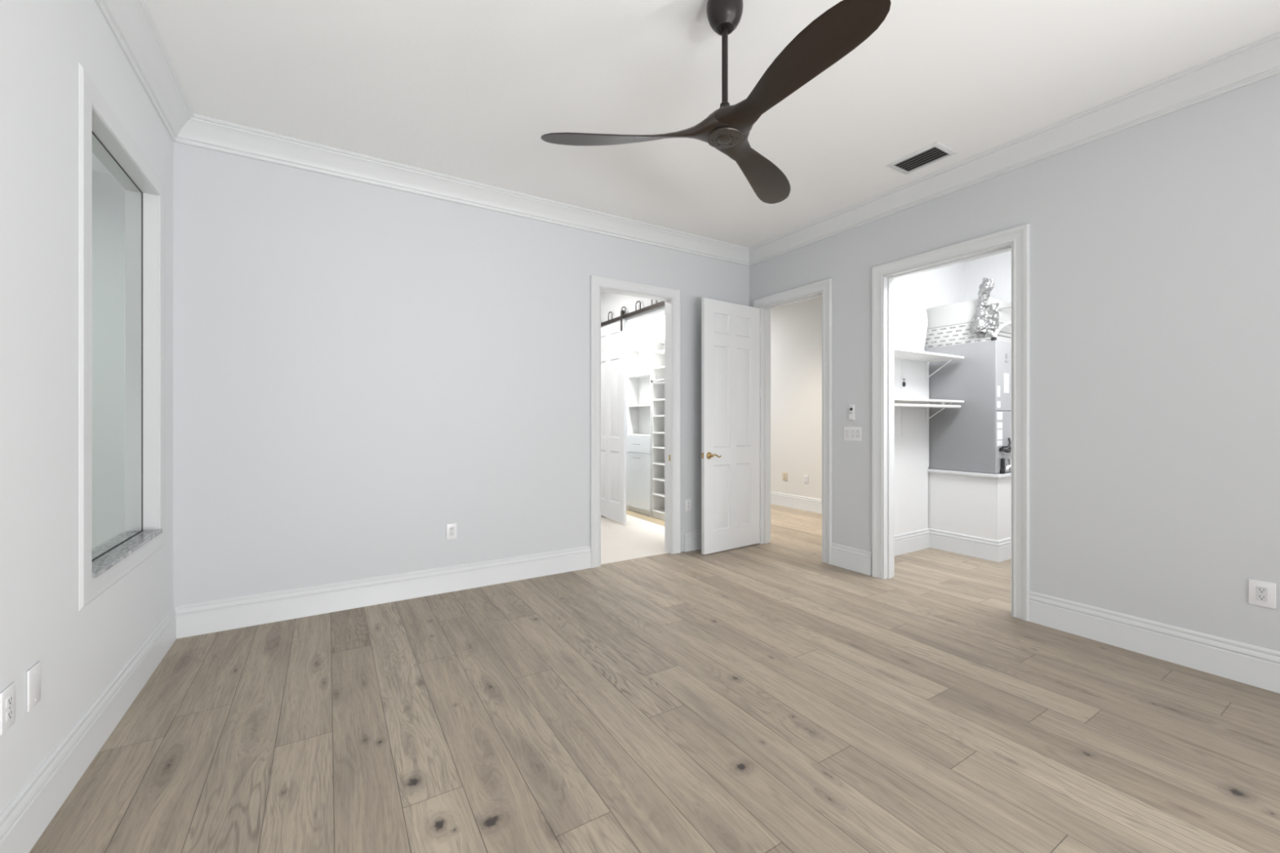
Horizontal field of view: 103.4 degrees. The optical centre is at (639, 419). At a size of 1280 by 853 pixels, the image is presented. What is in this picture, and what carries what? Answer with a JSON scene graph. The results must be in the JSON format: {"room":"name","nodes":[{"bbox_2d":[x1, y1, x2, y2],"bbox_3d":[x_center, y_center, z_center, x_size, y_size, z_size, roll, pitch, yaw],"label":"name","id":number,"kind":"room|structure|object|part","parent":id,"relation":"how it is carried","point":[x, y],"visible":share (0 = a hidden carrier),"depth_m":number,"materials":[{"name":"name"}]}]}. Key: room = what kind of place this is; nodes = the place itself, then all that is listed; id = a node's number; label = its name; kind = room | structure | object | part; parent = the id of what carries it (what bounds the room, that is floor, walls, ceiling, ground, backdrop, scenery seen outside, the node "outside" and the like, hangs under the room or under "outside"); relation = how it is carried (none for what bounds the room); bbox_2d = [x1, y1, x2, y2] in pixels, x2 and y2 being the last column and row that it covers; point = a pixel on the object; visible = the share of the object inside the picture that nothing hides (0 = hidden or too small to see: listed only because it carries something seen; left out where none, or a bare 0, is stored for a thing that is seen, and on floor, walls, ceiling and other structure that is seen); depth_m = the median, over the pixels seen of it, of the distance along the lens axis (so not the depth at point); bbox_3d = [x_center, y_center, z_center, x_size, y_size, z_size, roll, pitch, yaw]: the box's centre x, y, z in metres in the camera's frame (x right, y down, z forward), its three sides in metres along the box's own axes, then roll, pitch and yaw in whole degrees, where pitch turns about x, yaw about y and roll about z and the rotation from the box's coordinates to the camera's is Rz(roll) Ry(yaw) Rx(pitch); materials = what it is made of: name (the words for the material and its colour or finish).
{"room":"empty bedroom","nodes":[
{"label":"empty bedroom","id":0,"kind":"room"},
{"bbox_2d":[0,0,173,813],"bbox_3d":[-0.959,-0.245,-0.031,0.125,3.050,7.155,0,0,-32],"label":"wall","id":1,"kind":"structure","parent":0,"point":[43,43],"depth_m":1.65,"materials":[{"name":"white paint"}]},
{"bbox_2d":[0,682,15,735],"bbox_3d":[-1.781,0.813,1.425,0.008,0.118,0.074,0,0,-32],"label":"wall outlet","id":2,"kind":"object","parent":1,"relation":"attached to","point":[7,697],"visible":1,"depth_m":1.42,"materials":[{"name":"white plastic"}]},
{"bbox_2d":[5,707,13,721],"bbox_3d":[-1.780,0.833,1.425,0.004,0.027,0.033,0,0,-32],"label":"receptacle","id":3,"kind":"object","parent":2,"relation":"attached to","point":[9,711],"depth_m":1.42,"materials":[{"name":"grey plastic"}]},
{"bbox_2d":[5,693,13,707],"bbox_3d":[-1.780,0.793,1.425,0.004,0.027,0.033,0,0,-32],"label":"receptacle","id":4,"kind":"object","parent":2,"relation":"attached to","point":[9,697],"depth_m":1.42,"materials":[{"name":"grey plastic"}]},
{"bbox_2d":[26,661,40,711],"bbox_3d":[-1.860,0.818,1.552,0.008,0.125,0.076,0,0,-32],"label":"blank plate","id":5,"kind":"object","parent":1,"relation":"attached to","point":[33,674],"visible":1,"depth_m":1.54,"materials":[{"name":"white plastic"}]},
{"bbox_2d":[0,605,176,852],"bbox_3d":[-0.872,1.185,-0.036,0.019,0.190,7.055,0,0,-32],"label":"baseboard","id":6,"kind":"structure","parent":1,"relation":"attached to","point":[23,821],"depth_m":1.79,"materials":[{"name":"white paint"}]},
{"bbox_2d":[78,62,164,610],"bbox_3d":[-2.383,-0.301,2.281,0.156,1.991,1.113,0,0,-32],"label":"window","id":7,"kind":"structure","parent":1,"relation":"in","point":[122,197],"depth_m":2.32,"materials":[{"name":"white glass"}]},
{"bbox_3d":[-2.383,0.595,2.281,0.156,0.018,0.912,0,0,-32],"label":"sill","id":8,"kind":"part","parent":7,"relation":"part of","materials":[{"name":"grey stone"}]},
{"bbox_2d":[173,142,749,605],"bbox_3d":[-0.813,-0.245,4.205,4.576,3.050,0.100,0,0,-32],"label":"wall","id":9,"kind":"structure","parent":0,"point":[362,371],"depth_m":3.50,"materials":[{"name":"white paint"}]},
{"bbox_2d":[173,545,591,639],"bbox_3d":[-1.577,1.185,3.664,2.708,0.190,0.019,0,0,-32],"label":"baseboard","id":10,"kind":"structure","parent":9,"relation":"attached to","point":[200,618],"depth_m":3.46,"materials":[{"name":"white paint"}]},
{"bbox_2d":[446,523,457,539],"bbox_3d":[-1.406,0.833,3.776,0.074,0.118,0.008,0,0,-32],"label":"wall outlet","id":11,"kind":"object","parent":9,"relation":"attached to","point":[451,528],"visible":1,"depth_m":3.77,"materials":[{"name":"white plastic"}]},
{"bbox_2d":[448,526,453,536],"bbox_3d":[-1.405,0.833,3.774,0.035,0.068,0.004,0,0,-32],"label":"receptacle","id":12,"kind":"object","parent":11,"relation":"attached to","point":[451,528],"depth_m":3.77,"materials":[{"name":"grey plastic"}]},
{"bbox_2d":[600,552,668,564],"bbox_3d":[-0.047,1.284,4.666,0.769,0.012,0.019,0,0,-32],"label":"trim","id":13,"kind":"structure","parent":9,"relation":"attached to","point":[664,553],"depth_m":4.65,"materials":[{"name":"beige tile"}]},
{"bbox_2d":[590,275,680,568],"bbox_3d":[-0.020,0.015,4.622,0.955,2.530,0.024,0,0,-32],"label":"trim","id":14,"kind":"structure","parent":9,"relation":"attached to","point":[596,282],"depth_m":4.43,"materials":[{"name":"white paint"}]},
{"bbox_2d":[684,498,691,511],"bbox_3d":[0.471,0.833,4.935,0.074,0.118,0.008,0,0,-32],"label":"wall outlet","id":15,"kind":"object","parent":9,"relation":"attached to","point":[688,501],"visible":1,"depth_m":4.93,"materials":[{"name":"white plastic"}]},
{"bbox_2d":[684,529,701,551],"bbox_3d":[0.798,1.185,5.131,0.861,0.190,0.019,0,0,-32],"label":"baseboard","id":16,"kind":"structure","parent":9,"relation":"attached to","point":[692,539],"depth_m":4.95,"materials":[{"name":"white paint"}]},
{"bbox_2d":[600,292,664,327],"bbox_3d":[-0.187,-0.245,6.382,0.110,3.050,2.945,0,0,-32],"label":"wall closet partition","id":17,"kind":"structure","parent":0,"point":[614,303],"depth_m":6.38,"materials":[{"name":"white paint"}]},
{"bbox_2d":[600,299,664,326],"bbox_3d":[-0.290,-1.315,6.371,0.053,0.159,2.545,0,0,-32],"label":"door track","id":18,"kind":"object","parent":17,"relation":"attached to","point":[662,303],"visible":0.44,"depth_m":5.98,"materials":[{"name":"grey metal"}]},
{"bbox_2d":[600,310,626,523],"bbox_3d":[-0.408,-0.043,6.512,0.048,2.603,0.840,0,0,-32],"label":"barn door","id":19,"kind":"structure","parent":18,"relation":"hanging from","point":[613,336],"depth_m":6.36,"materials":[{"name":"white paint"}]},
{"bbox_3d":[-0.423,0.263,6.503,0.014,0.130,0.070,0,0,-32],"label":"finger pull","id":20,"kind":"part","parent":19,"relation":"part of","materials":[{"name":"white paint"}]},
{"bbox_2d":[626,307,664,327],"bbox_3d":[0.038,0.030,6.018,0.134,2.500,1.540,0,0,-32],"label":"header board","id":21,"kind":"object","parent":17,"relation":"attached to","point":[660,313],"visible":0.09,"depth_m":5.91,"materials":[{"name":"white paint"}]},
{"bbox_2d":[600,505,666,563],"bbox_3d":[-0.916,1.309,5.960,2.906,0.062,3.097,0,0,-32],"label":"floor","id":22,"kind":"structure","parent":0,"point":[637,537],"depth_m":5.49,"materials":[{"name":"beige tile"}]},
{"bbox_2d":[626,346,636,509],"bbox_3d":[-0.104,0.120,7.239,0.172,2.320,0.019,0,0,-32],"label":"panel","id":23,"kind":"object","parent":22,"relation":"on","point":[628,348],"visible":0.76,"depth_m":7.20,"materials":[{"name":"white wood"}]},
{"bbox_2d":[626,344,653,516],"bbox_3d":[0.039,0.144,6.950,0.232,2.268,0.615,0,0,-32],"label":"tall cabinet","id":24,"kind":"object","parent":22,"relation":"on","point":[639,437],"visible":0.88,"depth_m":7.05,"materials":[{"name":"white wood"}]},
{"bbox_3d":[-0.025,0.341,6.911,0.019,0.225,0.609,0,0,-32],"label":"drawer","id":25,"kind":"part","parent":24,"relation":"part of","materials":[{"name":"white wood"}]},
{"bbox_3d":[-0.025,0.835,6.911,0.019,0.750,0.609,0,0,-32],"label":"cabinet door","id":26,"kind":"part","parent":24,"relation":"part of","materials":[{"name":"white wood"}]},
{"bbox_2d":[628,345,649,351],"bbox_3d":[0.058,-0.981,6.962,0.175,0.019,0.577,0,0,-32],"label":"shelf","id":27,"kind":"object","parent":24,"relation":"attached to","point":[644,348],"depth_m":7.02,"materials":[{"name":"white wood"}]},
{"bbox_2d":[628,373,649,377],"bbox_3d":[0.058,-0.610,6.962,0.175,0.019,0.577,0,0,-32],"label":"shelf","id":28,"kind":"object","parent":24,"relation":"attached to","point":[645,375],"depth_m":7.06,"materials":[{"name":"white wood"}]},
{"bbox_2d":[628,404,649,407],"bbox_3d":[0.058,-0.192,6.962,0.175,0.019,0.577,0,0,-32],"label":"shelf","id":29,"kind":"object","parent":24,"relation":"attached to","point":[629,406],"depth_m":7.02,"materials":[{"name":"white wood"}]},
{"bbox_2d":[628,434,649,436],"bbox_3d":[0.058,0.212,6.962,0.175,0.019,0.577,0,0,-32],"label":"shelf","id":30,"kind":"object","parent":24,"relation":"attached to","point":[629,435],"depth_m":6.95,"materials":[{"name":"white wood"}]},
{"bbox_2d":[652,338,664,520],"bbox_3d":[0.394,0.119,6.420,0.186,2.318,0.610,0,0,-32],"label":"tower","id":31,"kind":"object","parent":22,"relation":"on","point":[658,346],"visible":0.41,"depth_m":6.65,"materials":[{"name":"white wood"}]},
{"bbox_2d":[650,378,664,382],"bbox_3d":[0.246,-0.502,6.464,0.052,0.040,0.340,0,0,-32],"label":"shelf","id":32,"kind":"object","parent":31,"relation":"attached to","point":[661,380],"visible":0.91,"depth_m":6.48,"materials":[{"name":"white wood"}]},
{"bbox_3d":[0.391,-1.018,6.418,0.180,0.019,0.572,0,0,-32],"label":"shelf","id":33,"kind":"part","parent":31,"relation":"part of","materials":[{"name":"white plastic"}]},
{"bbox_3d":[0.391,-0.873,6.418,0.180,0.019,0.572,0,0,-32],"label":"shelf","id":34,"kind":"part","parent":31,"relation":"part of","materials":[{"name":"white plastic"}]},
{"bbox_3d":[0.391,-0.672,6.418,0.180,0.019,0.572,0,0,-32],"label":"shelf","id":35,"kind":"part","parent":31,"relation":"part of","materials":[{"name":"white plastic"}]},
{"bbox_3d":[0.391,-0.471,6.418,0.180,0.019,0.572,0,0,-32],"label":"shelf","id":36,"kind":"part","parent":31,"relation":"part of","materials":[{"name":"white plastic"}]},
{"bbox_3d":[0.391,-0.258,6.418,0.180,0.019,0.572,0,0,-32],"label":"shelf","id":37,"kind":"part","parent":31,"relation":"part of","materials":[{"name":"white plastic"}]},
{"bbox_3d":[0.391,0.170,6.418,0.180,0.019,0.572,0,0,-32],"label":"shelf","id":38,"kind":"part","parent":31,"relation":"part of","materials":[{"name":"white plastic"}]},
{"bbox_3d":[0.391,0.361,6.418,0.180,0.019,0.572,0,0,-32],"label":"shelf","id":39,"kind":"part","parent":31,"relation":"part of","materials":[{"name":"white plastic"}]},
{"bbox_3d":[0.391,0.571,6.418,0.180,0.019,0.572,0,0,-32],"label":"shelf","id":40,"kind":"part","parent":31,"relation":"part of","materials":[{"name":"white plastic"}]},
{"bbox_3d":[0.391,0.773,6.418,0.180,0.019,0.572,0,0,-32],"label":"shelf","id":41,"kind":"part","parent":31,"relation":"part of","materials":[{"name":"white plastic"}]},
{"bbox_3d":[0.391,0.972,6.418,0.180,0.019,0.572,0,0,-32],"label":"shelf","id":42,"kind":"part","parent":31,"relation":"part of","materials":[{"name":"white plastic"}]},
{"bbox_3d":[0.391,1.190,6.418,0.180,0.019,0.572,0,0,-32],"label":"shelf","id":43,"kind":"part","parent":31,"relation":"part of","materials":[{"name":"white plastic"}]},
{"bbox_2d":[29,503,1279,852],"bbox_3d":[0.962,1.280,3.504,6.980,0.001,11.350,0,0,-32],"label":"floor","id":44,"kind":"structure","parent":0,"point":[773,696],"depth_m":2.10,"materials":[{"name":"brown wood"}]},
{"bbox_2d":[144,0,1279,262],"bbox_3d":[2.037,-1.830,1.749,7.095,0.120,7.275,0,0,-32],"label":"ceiling","id":45,"kind":"structure","parent":0,"point":[469,90],"depth_m":2.64,"materials":[{"name":"white paint"}]},
{"bbox_2d":[540,0,891,204],"bbox_3d":[0.459,-1.469,2.002,1.357,0.602,1.236,0,0,-32],"label":"ceiling fan","id":46,"kind":"object","parent":45,"relation":"hanging from","point":[839,30],"visible":1,"depth_m":1.99,"materials":[{"name":"black wood"}]},
{"bbox_3d":[-0.047,-1.216,2.143,0.746,0.086,0.185,0,0,3],"label":"blade","id":47,"kind":"part","parent":46,"relation":"part of","materials":[{"name":"brown wood"}]},
{"bbox_3d":[0.356,-1.178,2.120,0.150,0.020,0.150,0,0,-32],"label":"hub plate","id":48,"kind":"part","parent":46,"relation":"part of","materials":[{"name":"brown metal"}]},
{"bbox_3d":[0.577,-1.216,2.457,0.185,0.086,0.746,0,0,33],"label":"blade","id":49,"kind":"part","parent":46,"relation":"part of","materials":[{"name":"brown wood"}]},
{"bbox_3d":[0.524,-1.216,1.754,0.185,0.086,0.746,0,0,-25],"label":"blade","id":50,"kind":"part","parent":46,"relation":"part of","materials":[{"name":"brown wood"}]},
{"bbox_2d":[885,142,957,174],"bbox_3d":[1.907,-1.764,3.432,0.252,0.012,0.348,0,0,-32],"label":"ceiling vent","id":51,"kind":"object","parent":45,"relation":"in","point":[934,153],"visible":1,"depth_m":3.42,"materials":[{"name":"white metal"}]},
{"bbox_2d":[770,296,822,499],"bbox_3d":[1.994,-0.245,7.826,0.120,3.050,5.180,0,0,-32],"label":"wall","id":52,"kind":"structure","parent":0,"point":[796,329],"depth_m":7.28,"materials":[{"name":"white paint"}]},
{"bbox_2d":[782,472,787,480],"bbox_3d":[2.141,0.840,7.468,0.008,0.118,0.095,0,0,-32],"label":"wall outlet","id":53,"kind":"object","parent":52,"relation":"attached to","point":[784,474],"visible":1,"depth_m":7.45,"materials":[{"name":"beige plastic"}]},
{"bbox_2d":[770,491,822,513],"bbox_3d":[1.985,1.185,7.709,0.019,0.190,5.170,0,0,-32],"label":"baseboard","id":54,"kind":"structure","parent":52,"relation":"attached to","point":[807,504],"depth_m":7.26,"materials":[{"name":"white paint"}]},
{"bbox_2d":[804,475,808,483],"bbox_3d":[2.346,0.840,7.136,0.008,0.118,0.074,0,0,-32],"label":"wall outlet","id":55,"kind":"object","parent":52,"relation":"attached to","point":[806,477],"visible":1,"depth_m":7.13,"materials":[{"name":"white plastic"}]},
{"bbox_2d":[894,272,928,534],"bbox_3d":[2.386,-0.245,4.836,1.292,3.050,0.120,0,0,-32],"label":"wall","id":56,"kind":"structure","parent":0,"point":[912,448],"depth_m":4.92,"materials":[{"name":"white paint"}]},
{"bbox_2d":[900,377,906,389],"bbox_3d":[2.528,-0.352,4.847,0.085,0.115,0.010,0,0,-32],"label":"dryer outlet","id":57,"kind":"object","parent":56,"relation":"attached to","point":[903,380],"visible":1,"depth_m":4.84,"materials":[{"name":"white plastic"}]},
{"bbox_2d":[894,347,964,392],"bbox_3d":[2.471,-0.427,4.615,1.184,0.339,0.345,0,0,-32],"label":"wall shelf","id":58,"kind":"object","parent":56,"relation":"attached to","point":[900,353],"visible":0.79,"depth_m":4.67,"materials":[{"name":"white wood"}]},
{"bbox_2d":[894,397,964,435],"bbox_3d":[2.471,-0.011,4.615,1.184,0.339,0.345,0,0,-32],"label":"wall shelf","id":59,"kind":"object","parent":56,"relation":"attached to","point":[896,400],"visible":0.79,"depth_m":4.63,"materials":[{"name":"white wood"}]},
{"bbox_2d":[894,401,960,408],"bbox_3d":[2.537,-0.136,4.494,1.165,0.054,0.040,0,0,-32],"label":"closet rod","id":60,"kind":"object","parent":59,"relation":"hanging from","point":[941,405],"visible":0.83,"depth_m":4.49,"materials":[{"name":"white metal"}]},
{"bbox_2d":[894,528,1011,562],"bbox_3d":[2.960,1.185,4.747,2.174,0.190,0.634,0,0,-32],"label":"baseboard","id":61,"kind":"structure","parent":56,"relation":"attached to","point":[998,551],"depth_m":4.81,"materials":[{"name":"white paint"}]},
{"bbox_2d":[921,262,964,308],"bbox_3d":[3.221,-0.245,5.469,0.970,3.050,0.080,0,0,-32],"label":"wall","id":62,"kind":"structure","parent":0,"point":[944,286],"depth_m":5.47,"materials":[{"name":"white paint"}]},
{"bbox_2d":[626,73,1279,651],"bbox_3d":[2.238,-0.245,3.733,0.120,3.050,10.200,0,0,-32],"label":"wall","id":63,"kind":"structure","parent":0,"point":[1155,243],"depth_m":2.78,"materials":[{"name":"white paint"}]},
{"bbox_2d":[94,0,1279,266],"bbox_3d":[1.067,-1.698,1.161,4.576,0.143,7.055,0,0,-32],"label":"crown molding","id":64,"kind":"structure","parent":63,"relation":"attached to","point":[131,22],"depth_m":3.20,"materials":[{"name":"white paint"}]},
{"bbox_2d":[701,297,760,555],"bbox_3d":[0.908,0.062,5.002,0.792,2.420,0.156,0,0,-36],"label":"door","id":65,"kind":"structure","parent":63,"relation":"in","point":[731,388],"depth_m":4.96,"materials":[{"name":"white paint"}]},
{"bbox_3d":[0.704,0.340,4.798,0.145,0.066,0.060,0,0,-36],"label":"handle","id":66,"kind":"part","parent":65,"relation":"part of","materials":[{"name":"gold metal"}]},
{"bbox_2d":[760,291,822,561],"bbox_3d":[1.504,0.059,4.922,0.144,2.441,0.772,0,0,-32],"label":"trim","id":67,"kind":"structure","parent":63,"relation":"attached to","point":[765,311],"depth_m":5.22,"materials":[{"name":"white paint"}]},
{"bbox_2d":[753,278,831,564],"bbox_3d":[1.442,0.013,4.884,0.024,2.533,0.956,0,0,-32],"label":"trim","id":68,"kind":"structure","parent":63,"relation":"attached to","point":[824,286],"depth_m":4.52,"materials":[{"name":"white paint"}]},
{"bbox_2d":[831,542,871,575],"bbox_3d":[1.795,1.185,4.318,0.019,0.190,0.394,0,0,-32],"label":"baseboard","id":69,"kind":"structure","parent":63,"relation":"attached to","point":[851,558],"depth_m":4.30,"materials":[{"name":"white paint"}]},
{"bbox_2d":[848,404,854,420],"bbox_3d":[1.803,-0.063,4.305,0.020,0.132,0.052,0,0,-32],"label":"remote","id":70,"kind":"object","parent":63,"relation":"attached to","point":[851,407],"visible":1,"depth_m":4.30,"materials":[{"name":"white plastic"}]},
{"bbox_2d":[844,426,862,440],"bbox_3d":[1.810,0.120,4.303,0.010,0.120,0.172,0,0,-32],"label":"light switch","id":71,"kind":"object","parent":63,"relation":"attached to","point":[851,433],"visible":1,"depth_m":4.30,"materials":[{"name":"white plastic"}]},
{"bbox_2d":[871,223,1030,621],"bbox_3d":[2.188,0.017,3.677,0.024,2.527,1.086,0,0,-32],"label":"trim","id":72,"kind":"structure","parent":63,"relation":"attached to","point":[1020,236],"depth_m":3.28,"materials":[{"name":"white paint"}]},
{"bbox_2d":[1028,591,1279,693],"bbox_3d":[3.666,1.185,1.290,0.019,0.190,4.541,0,0,-32],"label":"baseboard","id":73,"kind":"structure","parent":63,"relation":"attached to","point":[1244,663],"depth_m":2.70,"materials":[{"name":"white paint"}]},
{"bbox_2d":[1248,578,1275,608],"bbox_3d":[2.975,0.833,2.418,0.008,0.122,0.085,0,0,-32],"label":"wall outlet","id":74,"kind":"object","parent":63,"relation":"attached to","point":[1261,593],"visible":1,"depth_m":2.42,"materials":[{"name":"white plastic"}]},
{"bbox_2d":[1256,586,1267,602],"bbox_3d":[2.974,0.833,2.418,0.004,0.068,0.035,0,0,-32],"label":"receptacle","id":75,"kind":"object","parent":74,"relation":"attached to","point":[1261,591],"depth_m":2.42,"materials":[{"name":"grey plastic"}]},
{"bbox_2d":[928,471,1011,540],"bbox_3d":[3.442,0.902,5.127,0.955,0.755,0.735,0,0,-32],"label":"half wall","id":76,"kind":"structure","parent":0,"point":[965,504],"depth_m":4.75,"materials":[{"name":"white paint"}]},
{"bbox_2d":[927,468,1011,478],"bbox_3d":[3.437,0.510,5.109,0.982,0.030,0.760,0,0,-32],"label":"cap","id":77,"kind":"object","parent":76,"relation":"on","point":[1006,474],"visible":0.24,"depth_m":4.74,"materials":[{"name":"white paint"}]},
{"bbox_2d":[924,340,1011,473],"bbox_3d":[3.318,-0.117,5.055,0.640,1.216,0.711,0,0,-32],"label":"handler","id":78,"kind":"object","parent":77,"relation":"on","point":[969,437],"visible":0.84,"depth_m":4.76,"materials":[{"name":"grey metal"}]},
{"bbox_2d":[924,279,1011,348],"bbox_3d":[3.459,-1.016,5.081,0.977,0.581,0.821,0,0,-32],"label":"supplies","id":79,"kind":"object","parent":78,"relation":"on","point":[984,318],"visible":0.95,"depth_m":4.85,"materials":[{"name":"paint"}]},
{"bbox_3d":[3.500,-0.403,4.761,0.632,0.636,0.012,0,0,-32],"label":"panel","id":80,"kind":"part","parent":78,"relation":"part of","materials":[{"name":"silver metal"}]},
{"bbox_3d":[3.500,0.204,4.761,0.632,0.567,0.012,0,0,-32],"label":"panel","id":81,"kind":"part","parent":78,"relation":"part of","materials":[{"name":"silver metal"}]},
{"bbox_2d":[999,437,1011,453],"bbox_3d":[3.377,0.235,4.647,0.219,0.139,0.048,0,0,-32],"label":"refrigerant line","id":82,"kind":"object","parent":78,"relation":"attached to","point":[1002,448],"visible":0.89,"depth_m":4.61,"materials":[{"name":"black rubber"}]},
{"bbox_2d":[1000,457,1011,473],"bbox_3d":[3.386,0.421,4.660,0.220,0.140,0.043,0,0,-32],"label":"pipe","id":83,"kind":"object","parent":78,"relation":"attached to","point":[1003,468],"visible":0.81,"depth_m":4.61,"materials":[{"name":"metal"}]},
{"bbox_2d":[964,251,1011,302],"bbox_3d":[4.128,-0.245,5.019,0.100,3.050,2.800,0,0,-32],"label":"wall","id":84,"kind":"structure","parent":0,"point":[997,268],"depth_m":5.46,"materials":[{"name":"white paint"}]}
]}

